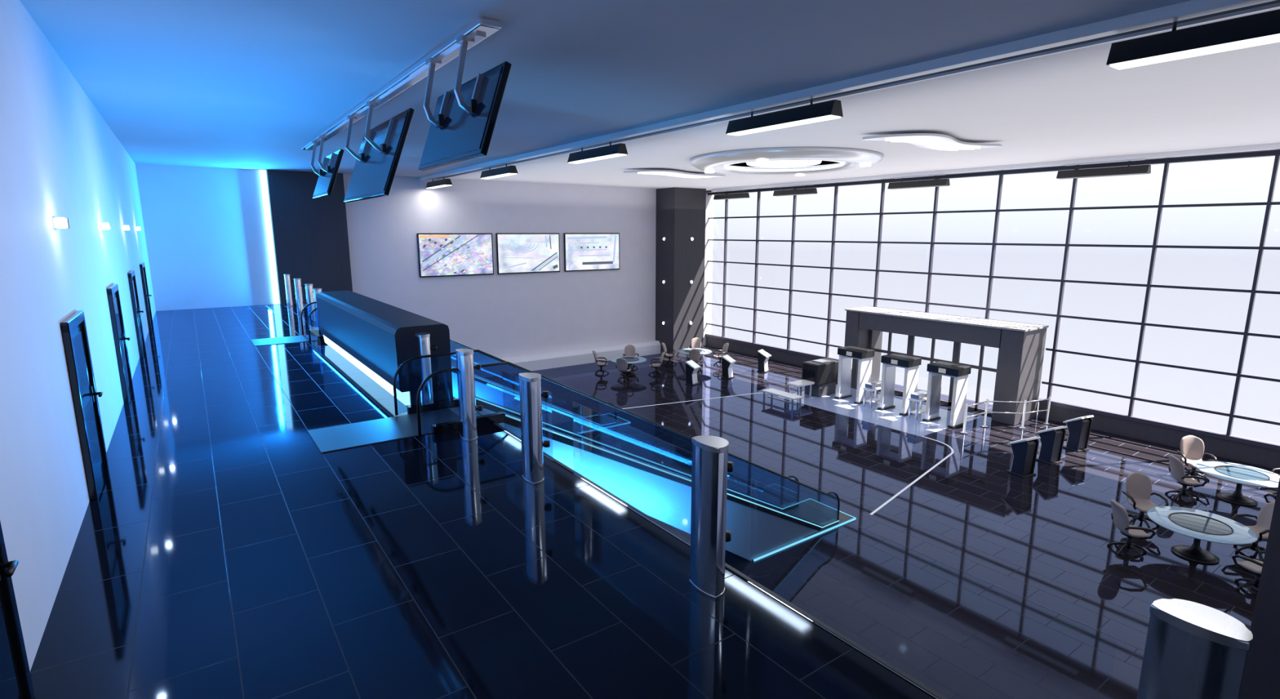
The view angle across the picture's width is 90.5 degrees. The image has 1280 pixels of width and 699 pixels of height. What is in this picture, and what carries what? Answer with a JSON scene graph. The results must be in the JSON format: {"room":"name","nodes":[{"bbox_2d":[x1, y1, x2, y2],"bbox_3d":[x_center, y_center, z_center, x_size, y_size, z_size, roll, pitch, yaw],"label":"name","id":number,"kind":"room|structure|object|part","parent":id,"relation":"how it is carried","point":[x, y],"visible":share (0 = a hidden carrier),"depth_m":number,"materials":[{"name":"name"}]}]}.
{"room":"lobby","nodes":[
{"label":"lobby","id":0,"kind":"room"},
{"bbox_2d":[0,0,155,670],"bbox_3d":[-9.262,-1.706,10.629,0.300,5.480,33.070,-7,13,-35],"label":"wall","id":1,"kind":"structure","parent":0,"point":[60,157],"depth_m":6.45,"materials":[{"name":"white paint"}]},
{"bbox_2d":[0,521,34,698],"bbox_3d":[-3.603,1.371,3.466,0.145,2.040,1.320,-7,13,-35],"label":"door","id":2,"kind":"structure","parent":1,"relation":"in","point":[15,681],"depth_m":3.95,"materials":[{"name":"black paint"}]},
{"bbox_2d":[50,216,70,229],"bbox_3d":[-6.561,-1.432,7.179,0.130,0.140,0.290,-7,13,-35],"label":"wall sconce","id":3,"kind":"object","parent":1,"relation":"attached to","point":[57,223],"visible":1,"depth_m":7.08,"materials":[{"name":"silver metal"}]},
{"bbox_2d":[60,310,108,500],"bbox_3d":[-6.562,0.610,7.575,0.145,2.040,1.320,-7,13,-35],"label":"door","id":4,"kind":"structure","parent":1,"relation":"in","point":[73,328],"depth_m":7.40,"materials":[{"name":"black paint"}]},
{"bbox_2d":[99,222,111,230],"bbox_3d":[-9.520,-2.194,11.287,0.130,0.140,0.290,-7,13,-35],"label":"wall sconce","id":5,"kind":"object","parent":1,"relation":"attached to","point":[103,226],"visible":1,"depth_m":11.18,"materials":[{"name":"silver metal"}]},
{"bbox_2d":[106,283,133,402],"bbox_3d":[-9.521,-0.152,11.684,0.145,2.040,1.320,-7,13,-35],"label":"door","id":6,"kind":"structure","parent":1,"relation":"in","point":[113,292],"depth_m":11.42,"materials":[{"name":"black paint"}]},
{"bbox_2d":[122,224,129,231],"bbox_3d":[-12.478,-2.955,15.396,0.130,0.140,0.290,-7,13,-35],"label":"wall sconce","id":7,"kind":"object","parent":1,"relation":"attached to","point":[124,227],"visible":1,"depth_m":15.29,"materials":[{"name":"silver metal"}]},
{"bbox_2d":[127,270,146,357],"bbox_3d":[-12.479,-0.913,15.792,0.145,2.040,1.320,-7,13,-35],"label":"door","id":8,"kind":"structure","parent":1,"relation":"in","point":[131,277],"depth_m":15.40,"materials":[{"name":"black paint"}]},
{"bbox_2d":[134,226,141,231],"bbox_3d":[-15.437,-3.717,19.505,0.130,0.140,0.290,-7,13,-35],"label":"wall sconce","id":9,"kind":"object","parent":1,"relation":"attached to","point":[136,227],"visible":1,"depth_m":19.39,"materials":[{"name":"silver metal"}]},
{"bbox_2d":[139,262,153,330],"bbox_3d":[-15.438,-1.675,19.901,0.145,2.040,1.320,-7,13,-35],"label":"door","id":10,"kind":"structure","parent":1,"relation":"in","point":[142,266],"depth_m":19.49,"materials":[{"name":"black paint"}]},
{"bbox_2d":[135,164,714,364],"bbox_3d":[-7.237,-3.603,32.528,28.890,9.730,0.300,-7,13,-35],"label":"wall","id":11,"kind":"structure","parent":0,"point":[205,231],"depth_m":30.84,"materials":[{"name":"white paint"}]},
{"bbox_2d":[259,169,279,303],"bbox_3d":[-15.329,-4.601,26.253,0.220,5.440,0.119,-7,13,-35],"label":"light strip","id":12,"kind":"object","parent":11,"relation":"attached to","point":[262,173],"visible":1,"depth_m":26.19,"materials":[{"name":"white plastic"}]},
{"bbox_2d":[266,169,352,304],"bbox_3d":[-14.002,-4.747,27.039,2.830,5.480,0.350,-7,13,-35],"label":"wall panel","id":13,"kind":"object","parent":11,"relation":"attached to","point":[310,234],"visible":0.79,"depth_m":26.78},
{"bbox_2d":[417,232,493,277],"bbox_3d":[-8.917,-4.618,30.872,3.700,2.060,0.112,-7,13,-35],"label":"wall screen","id":14,"kind":"object","parent":11,"relation":"attached to","point":[439,254],"visible":1,"depth_m":30.77,"materials":[{"name":"glass"}]},
{"bbox_2d":[495,232,559,274],"bbox_3d":[-5.779,-5.023,33.057,3.570,2.060,0.112,-7,13,-35],"label":"wall screen","id":15,"kind":"object","parent":11,"relation":"attached to","point":[516,252],"visible":1,"depth_m":32.95,"materials":[{"name":"white glass"}]},
{"bbox_2d":[452,339,660,377],"bbox_3d":[-6.718,0.840,33.195,19.140,0.750,0.550,-7,13,-35],"label":"trim","id":16,"kind":"structure","parent":11,"relation":"attached to","point":[582,356],"depth_m":34.62,"materials":[{"name":"white plastic"}]},
{"bbox_2d":[563,232,619,271],"bbox_3d":[-2.633,-5.429,35.248,3.560,2.060,0.112,-7,13,-35],"label":"wall screen","id":17,"kind":"object","parent":11,"relation":"attached to","point":[583,251],"visible":1,"depth_m":35.14,"materials":[{"name":"white glass"}]},
{"bbox_2d":[30,303,937,698],"bbox_3d":[-7.258,0.951,12.564,5.210,0.450,33.070,-7,13,-35],"label":"floor","id":18,"kind":"structure","parent":0,"point":[219,553],"depth_m":5.68,"materials":[{"name":"black tile"}]},
{"bbox_2d":[284,274,295,306],"bbox_3d":[-14.238,-2.402,25.814,0.340,1.315,0.342,-7,13,-35],"label":"gate post","id":19,"kind":"object","parent":18,"relation":"on","point":[286,277],"visible":1,"depth_m":25.67,"materials":[{"name":"silver metal"}]},
{"bbox_2d":[293,278,306,314],"bbox_3d":[-12.562,-1.971,23.487,0.340,1.315,0.342,-7,13,-35],"label":"gate post","id":20,"kind":"object","parent":18,"relation":"on","point":[298,286],"visible":0.98,"depth_m":23.34,"materials":[{"name":"silver metal"}]},
{"bbox_2d":[305,283,316,324],"bbox_3d":[-10.869,-1.519,21.051,0.340,1.315,0.342,-7,13,-35],"label":"gate post","id":21,"kind":"object","parent":18,"relation":"on","point":[308,286],"visible":0.87,"depth_m":20.90,"materials":[{"name":"silver metal"}]},
{"bbox_2d":[313,288,321,329],"bbox_3d":[-9.754,-1.216,19.418,0.340,1.315,0.342,-7,13,-35],"label":"gate post","id":22,"kind":"object","parent":18,"relation":"on","point":[316,291],"visible":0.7,"depth_m":19.23,"materials":[{"name":"silver metal"}]},
{"bbox_2d":[315,290,453,405],"bbox_3d":[-6.019,-0.299,14.178,0.930,1.420,7.900,-7,13,-35],"label":"counter","id":23,"kind":"object","parent":18,"relation":"on","point":[376,337],"depth_m":11.83,"materials":[{"name":"plastic"}]},
{"bbox_2d":[414,332,439,404],"bbox_3d":[-3.619,0.372,10.847,0.340,1.315,0.342,-7,13,-35],"label":"gate post","id":24,"kind":"object","parent":18,"relation":"on","point":[423,345],"visible":0.91,"depth_m":10.69,"materials":[{"name":"silver metal"}]},
{"bbox_2d":[250,301,631,433],"bbox_3d":[-5.713,0.800,21.145,12.075,5.220,1.484,-7,13,-35],"label":"glass barrier","id":25,"kind":"object","parent":18,"relation":"on","point":[487,389],"visible":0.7,"depth_m":21.51,"materials":[{"name":"glass"}]},
{"bbox_2d":[455,348,483,441],"bbox_3d":[-2.485,0.654,9.323,0.340,1.315,0.342,-7,13,-35],"label":"gate post","id":26,"kind":"object","parent":18,"relation":"on","point":[465,366],"visible":1,"depth_m":9.18,"materials":[{"name":"silver metal"}]},
{"bbox_2d":[518,372,550,484],"bbox_3d":[-1.260,0.948,7.742,0.340,1.315,0.342,-7,13,-35],"label":"gate post","id":27,"kind":"object","parent":18,"relation":"on","point":[530,383],"visible":1,"depth_m":7.60,"materials":[{"name":"silver metal"}]},
{"bbox_2d":[303,305,947,698],"bbox_3d":[-5.028,0.485,13.859,0.040,0.035,32.710,-7,13,-35],"label":"trim","id":28,"kind":"structure","parent":18,"relation":"on","point":[855,645],"depth_m":5.22,"materials":[{"name":"black metal"}]},
{"bbox_2d":[689,435,733,599],"bbox_3d":[0.642,1.390,5.355,0.340,1.315,0.342,-7,13,-35],"label":"gate post","id":29,"kind":"object","parent":18,"relation":"on","point":[710,465],"visible":1,"depth_m":5.23,"materials":[{"name":"silver metal"}]},
{"bbox_2d":[1136,598,1253,698],"bbox_3d":[2.560,1.830,2.980,0.340,1.315,0.342,-7,13,-35],"label":"gate post","id":30,"kind":"object","parent":18,"relation":"on","point":[1193,650],"visible":1,"depth_m":2.81,"materials":[{"name":"silver"}]},
{"bbox_2d":[19,0,1279,190],"bbox_3d":[2.405,-6.053,18.224,28.890,0.300,33.670,-7,13,-35],"label":"ceiling","id":31,"kind":"structure","parent":0,"point":[237,84],"depth_m":10.45,"materials":[{"name":"paint"}]},
{"bbox_2d":[311,134,344,199],"bbox_3d":[-8.213,-4.740,16.572,0.528,1.492,2.240,-7,13,-35],"label":"monitor","id":32,"kind":"object","parent":31,"relation":"hanging from","point":[327,174],"visible":1,"depth_m":16.09,"materials":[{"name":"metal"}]},
{"bbox_2d":[343,100,414,202],"bbox_3d":[-5.374,-3.912,12.789,0.688,1.742,3.560,-7,13,-35],"label":"monitor","id":33,"kind":"object","parent":31,"relation":"hanging from","point":[381,147],"visible":0.99,"depth_m":12.12,"materials":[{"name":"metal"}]},
{"bbox_2d":[301,16,501,150],"bbox_3d":[-5.809,-4.885,13.106,0.280,0.130,14.000,-7,13,-35],"label":"mounting rail","id":34,"kind":"object","parent":31,"relation":"attached to","point":[482,28],"depth_m":9.70,"materials":[{"name":"metal"}]},
{"bbox_2d":[426,176,452,188],"bbox_3d":[-9.021,-7.518,28.373,0.340,0.478,2.660,-7,13,-35],"label":"lamp","id":35,"kind":"object","parent":31,"relation":"hanging from","point":[444,182],"visible":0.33,"depth_m":28.02,"materials":[{"name":"black metal"}]},
{"bbox_2d":[418,34,511,171],"bbox_3d":[-2.476,-3.265,8.578,0.498,1.480,2.520,-7,13,-35],"label":"monitor","id":36,"kind":"object","parent":31,"relation":"hanging from","point":[463,121],"visible":0.99,"depth_m":8.13,"materials":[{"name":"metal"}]},
{"bbox_2d":[480,163,517,178],"bbox_3d":[-5.150,-6.521,22.997,0.340,0.478,2.660,-7,13,-35],"label":"lamp","id":37,"kind":"object","parent":31,"relation":"hanging from","point":[508,170],"visible":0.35,"depth_m":22.69,"materials":[{"name":"black metal"}]},
{"bbox_2d":[567,141,627,163],"bbox_3d":[-1.220,-5.510,17.540,0.340,0.478,2.660,-7,13,-35],"label":"lamp","id":38,"kind":"object","parent":31,"relation":"hanging from","point":[617,149],"visible":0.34,"depth_m":17.27,"materials":[{"name":"black metal"}]},
{"bbox_2d":[623,168,724,177],"bbox_3d":[1.484,-7.295,26.260,4.398,0.186,1.510,-8,13,-38],"label":"ceiling light","id":39,"kind":"object","parent":31,"relation":"attached to","point":[664,172],"visible":1,"depth_m":25.76,"materials":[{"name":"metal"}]},
{"bbox_2d":[713,189,749,199],"bbox_3d":[5.207,-8.856,36.252,0.340,0.478,2.660,-7,13,-35],"label":"lamp","id":40,"kind":"object","parent":31,"relation":"hanging from","point":[741,195],"visible":1,"depth_m":36.10,"materials":[{"name":"black metal"}]},
{"bbox_2d":[725,98,843,135],"bbox_3d":[2.680,-4.506,12.123,0.340,0.478,2.660,-7,13,-35],"label":"lamp","id":41,"kind":"object","parent":31,"relation":"hanging from","point":[830,109],"visible":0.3,"depth_m":11.86,"materials":[{"name":"black metal"}]},
{"bbox_2d":[688,146,884,176],"bbox_3d":[4.965,-6.403,21.953,6.500,0.370,6.500,-7,13,-35],"label":"round ceiling light","id":42,"kind":"object","parent":31,"relation":"attached to","point":[800,161],"visible":1,"depth_m":20.36,"materials":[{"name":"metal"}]},
{"bbox_2d":[773,183,817,195],"bbox_3d":[7.923,-8.157,32.481,0.340,0.478,2.660,-7,13,-35],"label":"lamp","id":43,"kind":"object","parent":31,"relation":"hanging from","point":[812,190],"visible":1,"depth_m":32.28,"materials":[{"name":"black metal"}]},
{"bbox_2d":[419,0,1279,180],"bbox_3d":[-0.300,-5.487,16.381,0.880,0.140,33.070,-7,13,-35],"label":"ceiling beam","id":44,"kind":"structure","parent":31,"relation":"attached to","point":[1191,12],"depth_m":9.26,"materials":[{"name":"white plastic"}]},
{"bbox_2d":[887,173,950,189],"bbox_3d":[11.852,-7.145,27.024,0.340,0.478,2.660,-7,13,-35],"label":"lamp","id":45,"kind":"object","parent":31,"relation":"hanging from","point":[940,182],"visible":1,"depth_m":26.88,"materials":[{"name":"black metal"}]},
{"bbox_2d":[862,132,1002,150],"bbox_3d":[7.909,-5.578,16.998,4.398,0.186,1.510,-7,13,-35],"label":"ceiling light","id":46,"kind":"object","parent":31,"relation":"attached to","point":[926,140],"visible":1,"depth_m":16.46,"materials":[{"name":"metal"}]},
{"bbox_2d":[706,142,1279,192],"bbox_3d":[13.215,-7.231,25.790,1.200,0.140,33.070,-7,13,-35],"label":"trim","id":47,"kind":"structure","parent":31,"relation":"attached to","point":[1276,146],"depth_m":23.09,"materials":[{"name":"white plastic"}]},
{"bbox_2d":[1056,158,1151,178],"bbox_3d":[15.753,-6.141,21.607,0.340,0.478,2.660,-7,13,-35],"label":"lamp","id":48,"kind":"object","parent":31,"relation":"hanging from","point":[1128,170],"visible":1,"depth_m":21.45,"materials":[{"name":"black metal"}]},
{"bbox_2d":[1106,8,1279,69],"bbox_3d":[6.581,-3.502,6.707,0.340,0.478,2.660,-7,13,-35],"label":"lamp","id":49,"kind":"object","parent":31,"relation":"hanging from","point":[1264,28],"visible":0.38,"depth_m":7.06,"materials":[{"name":"black metal"}]},
{"bbox_2d":[655,186,706,355],"bbox_3d":[2.404,-4.616,37.992,2.330,9.730,1.770,-7,13,-35],"label":"wall column","id":50,"kind":"structure","parent":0,"point":[680,211],"depth_m":37.23,"materials":[{"name":"black metal"}]},
{"bbox_2d":[484,345,1279,698],"bbox_3d":[2.318,3.787,20.173,28.890,0.300,33.370,-7,13,-35],"label":"floor","id":51,"kind":"structure","parent":0,"point":[980,579],"depth_m":15.46,"materials":[{"name":"tile"}]},
{"bbox_2d":[307,349,856,561],"bbox_3d":[0.187,2.318,12.951,12.075,5.220,1.484,-7,13,-35],"label":"glass barrier","id":52,"kind":"object","parent":51,"relation":"on","point":[759,528],"visible":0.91,"depth_m":11.99,"materials":[{"name":"glass"}]},
{"bbox_2d":[591,350,608,374],"bbox_3d":[-2.051,0.651,32.937,0.846,1.216,0.845,0,11,-1],"label":"office chair","id":53,"kind":"object","parent":51,"relation":"on","point":[601,365],"visible":1,"depth_m":32.84,"materials":[{"name":"beige fabric"}]},
{"bbox_3d":[-1.983,0.861,32.977,0.710,0.789,0.845,0,11,-1],"label":"frame","id":54,"kind":"part","parent":53,"relation":"part of","materials":[{"name":"black metal"}]},
{"bbox_2d":[615,357,633,382],"bbox_3d":[-0.793,0.943,31.358,0.845,1.216,0.846,4,11,22],"label":"armchair","id":55,"kind":"object","parent":51,"relation":"on","point":[621,363],"visible":1,"depth_m":31.10,"materials":[{"name":"beige fabric"}]},
{"bbox_2d":[609,355,646,375],"bbox_3d":[-0.599,0.882,32.880,1.900,0.781,1.900,-7,13,-35],"label":"round glass table","id":56,"kind":"object","parent":51,"relation":"on","point":[630,359],"visible":0.69,"depth_m":32.75,"materials":[{"name":"glass"}]},
{"bbox_2d":[622,344,639,369],"bbox_3d":[-0.505,0.404,34.268,0.845,1.216,0.846,-2,11,-9],"label":"armchair","id":57,"kind":"object","parent":51,"relation":"on","point":[629,350],"visible":0.54,"depth_m":34.44,"materials":[{"name":"beige leather"}]},
{"bbox_3d":[-0.495,0.626,34.240,0.845,0.789,0.710,-2,11,-9],"label":"frame","id":58,"kind":"part","parent":57,"relation":"part of","materials":[{"name":"black metal"}]},
{"bbox_2d":[648,351,665,376],"bbox_3d":[0.870,0.707,32.634,0.846,1.216,0.845,0,11,1],"label":"office chair","id":59,"kind":"object","parent":51,"relation":"on","point":[655,366],"visible":1,"depth_m":32.53,"materials":[{"name":"beige leather"}]},
{"bbox_3d":[0.802,0.917,32.674,0.710,0.789,0.845,0,10,1],"label":"frame","id":60,"kind":"part","parent":59,"relation":"part of","materials":[{"name":"black metal"}]},
{"bbox_2d":[661,342,676,365],"bbox_3d":[1.615,0.221,35.254,0.846,1.216,0.845,2,11,9],"label":"armchair","id":61,"kind":"object","parent":51,"relation":"on","point":[668,355],"visible":0.98,"depth_m":35.22,"materials":[{"name":"beige fabric"}]},
{"bbox_3d":[1.683,0.433,35.282,0.710,0.789,0.845,2,11,9],"label":"frame","id":62,"kind":"part","parent":61,"relation":"part of","materials":[{"name":"black metal"}]},
{"bbox_2d":[684,360,701,385],"bbox_3d":[2.562,1.118,30.686,0.557,1.118,0.578,7,13,34],"label":"information kiosk","id":63,"kind":"object","parent":51,"relation":"on","point":[692,367],"visible":1,"depth_m":30.56,"materials":[{"name":"black metal"}]},
{"bbox_2d":[686,349,702,371],"bbox_3d":[2.885,0.515,33.667,0.845,1.216,0.846,1,11,3],"label":"armchair","id":64,"kind":"object","parent":51,"relation":"on","point":[694,354],"visible":0.77,"depth_m":33.35,"materials":[{"name":"beige fabric"}]},
{"bbox_2d":[677,347,711,365],"bbox_3d":[3.026,0.459,35.163,1.900,0.781,1.900,-7,13,-35],"label":"round glass table","id":65,"kind":"object","parent":51,"relation":"on","point":[686,351],"visible":0.46,"depth_m":35.18,"materials":[{"name":"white glass"}]},
{"bbox_2d":[688,337,702,359],"bbox_3d":[3.212,-0.030,36.607,0.845,1.216,0.846,2,11,9],"label":"armchair","id":66,"kind":"object","parent":51,"relation":"on","point":[695,342],"visible":0.44,"depth_m":36.79,"materials":[{"name":"beige leather"}]},
{"bbox_2d":[713,342,728,365],"bbox_3d":[4.489,0.249,35.102,0.846,1.216,0.845,-3,11,-13],"label":"armchair","id":67,"kind":"object","parent":51,"relation":"on","point":[725,347],"visible":0.93,"depth_m":35.10,"materials":[{"name":"beige leather"}]},
{"bbox_3d":[4.423,0.462,35.125,0.710,0.789,0.845,-3,11,-13],"label":"frame","id":68,"kind":"part","parent":67,"relation":"part of","materials":[{"name":"black metal"}]},
{"bbox_2d":[720,354,736,378],"bbox_3d":[4.480,0.870,32.021,0.557,1.118,0.578,7,13,34],"label":"information kiosk","id":69,"kind":"object","parent":51,"relation":"on","point":[727,362],"visible":1,"depth_m":31.89,"materials":[{"name":"black metal"}]},
{"bbox_2d":[756,349,771,372],"bbox_3d":[6.561,0.602,33.470,0.557,1.118,0.578,7,13,34],"label":"information kiosk","id":70,"kind":"object","parent":51,"relation":"on","point":[763,356],"visible":1,"depth_m":33.34,"materials":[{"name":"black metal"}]},
{"bbox_2d":[761,387,803,409],"bbox_3d":[6.061,2.104,27.060,0.600,0.500,1.800,-7,13,-35],"label":"table","id":71,"kind":"object","parent":51,"relation":"on","point":[793,397],"visible":1,"depth_m":26.87,"materials":[{"name":"white plastic"}]},
{"bbox_2d":[622,392,953,515],"bbox_3d":[5.618,3.000,23.574,7.642,0.001,12.218,-7,13,-35],"label":"inlay","id":72,"kind":"object","parent":51,"relation":"on","point":[949,446],"visible":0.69,"depth_m":19.64,"materials":[{"name":"silver metal"}]},
{"bbox_2d":[777,384,979,436],"bbox_3d":[9.803,2.411,26.759,4.100,0.006,6.900,-7,13,-35],"label":"platform","id":73,"kind":"object","parent":51,"relation":"on","point":[891,418],"visible":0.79,"depth_m":25.61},
{"bbox_2d":[786,358,838,400],"bbox_3d":[8.038,1.281,28.643,3.400,1.530,0.900,-7,13,-35],"label":"scanner","id":74,"kind":"object","parent":73,"relation":"on","point":[819,376],"visible":0.81,"depth_m":28.29,"materials":[{"name":"black metal"}]},
{"bbox_2d":[835,346,875,404],"bbox_3d":[9.338,1.090,27.612,0.930,2.280,1.240,-7,13,-35],"label":"metal detector","id":75,"kind":"object","parent":73,"relation":"on","point":[864,356],"visible":0.95,"depth_m":27.33,"materials":[{"name":"white plastic"}]},
{"bbox_2d":[862,380,881,408],"bbox_3d":[9.879,1.889,26.816,0.900,1.000,0.440,-7,13,-35],"label":"tray stand","id":76,"kind":"object","parent":73,"relation":"on","point":[874,386],"visible":0.79,"depth_m":26.61,"materials":[{"name":"white plastic"}]},
{"bbox_2d":[877,353,921,416],"bbox_3d":[10.580,1.410,25.887,0.930,2.280,1.240,-7,13,-35],"label":"metal detector","id":77,"kind":"object","parent":73,"relation":"on","point":[911,364],"visible":0.94,"depth_m":25.60,"materials":[{"name":"white plastic"}]},
{"bbox_2d":[907,390,927,419],"bbox_3d":[11.081,2.198,25.147,0.900,1.000,0.440,-7,13,-35],"label":"tray stand","id":78,"kind":"object","parent":73,"relation":"on","point":[920,396],"visible":0.74,"depth_m":24.94,"materials":[{"name":"white plastic"}]},
{"bbox_2d":[922,360,971,428],"bbox_3d":[11.736,1.708,24.282,0.930,2.280,1.240,-7,13,-35],"label":"metal detector","id":79,"kind":"object","parent":73,"relation":"on","point":[936,370],"visible":0.95,"depth_m":23.99,"materials":[{"name":"white plastic"}]},
{"bbox_2d":[844,306,1048,425],"bbox_3d":[12.699,0.405,27.445,1.930,3.700,7.950,-7,13,-35],"label":"entrance portal","id":80,"kind":"object","parent":51,"relation":"on","point":[1021,345],"visible":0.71,"depth_m":25.36,"materials":[{"name":"grey metal"}]},
{"bbox_2d":[960,396,1051,433],"bbox_3d":[13.725,2.396,23.849,4.180,1.080,0.749,-3,11,-13],"label":"rail","id":81,"kind":"object","parent":51,"relation":"on","point":[1049,398],"visible":1,"depth_m":23.80,"materials":[{"name":"white metal"}]},
{"bbox_2d":[1006,435,1040,477],"bbox_3d":[11.627,3.186,19.275,0.626,1.210,0.603,-5,11,-23],"label":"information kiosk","id":82,"kind":"object","parent":51,"relation":"on","point":[1024,451],"visible":1,"depth_m":19.09,"materials":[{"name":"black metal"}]},
{"bbox_2d":[1035,425,1067,464],"bbox_3d":[13.137,2.991,20.326,0.626,1.210,0.603,-5,11,-23],"label":"information kiosk","id":83,"kind":"object","parent":51,"relation":"on","point":[1052,439],"visible":0.96,"depth_m":20.14,"materials":[{"name":"black metal"}]},
{"bbox_2d":[1062,414,1093,452],"bbox_3d":[14.810,2.775,21.491,0.626,1.210,0.603,-5,11,-23],"label":"information kiosk","id":84,"kind":"object","parent":51,"relation":"on","point":[1079,428],"visible":0.97,"depth_m":21.31,"materials":[{"name":"black metal"}]},
{"bbox_2d":[1106,499,1155,559],"bbox_3d":[11.227,4.061,14.538,0.846,1.216,0.845,2,11,10],"label":"armchair","id":85,"kind":"object","parent":51,"relation":"on","point":[1119,514],"visible":1,"depth_m":14.44,"materials":[{"name":"beige fabric"}]},
{"bbox_2d":[1121,471,1168,528],"bbox_3d":[12.655,3.798,15.954,0.845,1.216,0.846,1,11,7],"label":"armchair","id":86,"kind":"object","parent":51,"relation":"on","point":[1138,485],"visible":0.88,"depth_m":16.09,"materials":[{"name":"beige fabric"}]},
{"bbox_3d":[12.646,4.021,15.927,0.845,0.789,0.710,1,11,7],"label":"frame","id":87,"kind":"part","parent":86,"relation":"part of","materials":[{"name":"black metal"}]},
{"bbox_2d":[1164,454,1208,503],"bbox_3d":[15.025,3.515,17.484,0.846,1.216,0.845,2,11,11],"label":"armchair","id":88,"kind":"object","parent":51,"relation":"on","point":[1176,468],"visible":1,"depth_m":17.39,"materials":[{"name":"beige plastic"}]},
{"bbox_2d":[1176,435,1217,482],"bbox_3d":[16.527,3.255,18.887,0.845,1.216,0.846,3,11,16],"label":"armchair","id":89,"kind":"object","parent":51,"relation":"on","point":[1192,447],"visible":0.82,"depth_m":19.01,"materials":[{"name":"beige plastic"}]},
{"bbox_3d":[16.508,3.477,18.861,0.845,0.789,0.710,3,11,16],"label":"frame","id":90,"kind":"part","parent":89,"relation":"part of","materials":[{"name":"black metal"}]},
{"bbox_2d":[1146,506,1257,564],"bbox_3d":[12.667,4.306,14.406,1.900,0.781,1.900,-7,13,-35],"label":"round glass table","id":91,"kind":"object","parent":51,"relation":"on","point":[1199,525],"visible":1,"depth_m":14.29,"materials":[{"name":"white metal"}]},
{"bbox_2d":[1195,461,1279,506],"bbox_3d":[16.436,3.753,17.391,1.900,0.781,1.900,-7,13,-35],"label":"round glass table","id":92,"kind":"object","parent":51,"relation":"on","point":[1241,474],"visible":1,"depth_m":17.32,"materials":[{"name":"white glass"}]},
{"bbox_2d":[1231,550,1265,591],"bbox_3d":[12.675,4.366,12.887,0.845,1.216,0.846,-2,11,-13],"label":"armchair","id":93,"kind":"object","parent":51,"relation":"on","point":[1255,566],"visible":0.37,"depth_m":13.00,"materials":[{"name":"beige leather"}]},
{"bbox_2d":[1230,502,1274,560],"bbox_3d":[14.114,4.078,14.445,0.846,1.216,0.845,0,11,3],"label":"armchair","id":94,"kind":"object","parent":51,"relation":"on","point":[1264,519],"visible":0.42,"depth_m":14.52,"materials":[{"name":"beige fabric"}]},
{"bbox_2d":[1263,493,1275,502],"bbox_3d":[16.302,3.809,15.896,0.845,1.216,0.846,-2,11,-10],"label":"armchair","id":95,"kind":"object","parent":51,"relation":"on","point":[1267,500],"visible":0.33,"depth_m":16.06,"materials":[{"name":"black plastic"}]},
{"bbox_2d":[1270,467,1279,494],"bbox_3d":[17.900,3.544,17.323,0.846,1.216,0.845,0,11,-1],"label":"armchair","id":96,"kind":"object","parent":51,"relation":"on","point":[1273,470],"visible":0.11,"depth_m":17.66,"materials":[{"name":"beige leather"}]},
{"bbox_2d":[705,336,1279,468],"bbox_3d":[13.970,1.855,28.018,0.350,0.640,33.070,-7,13,-35],"label":"wall","id":97,"kind":"structure","parent":0,"point":[1243,452],"depth_m":22.54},
{"bbox_2d":[705,150,1279,450],"bbox_3d":[13.909,-2.911,27.090,0.300,9.110,33.070,-7,13,-35],"label":"window","id":98,"kind":"structure","parent":97,"relation":"in","point":[1228,436],"depth_m":24.04,"materials":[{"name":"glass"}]},
{"bbox_2d":[1239,478,1279,698],"bbox_3d":[4.770,1.936,2.641,2.420,9.730,2.950,-7,13,-35],"label":"wall","id":99,"kind":"structure","parent":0,"point":[1261,676],"depth_m":2.99,"materials":[{"name":"paint"}]}
]}

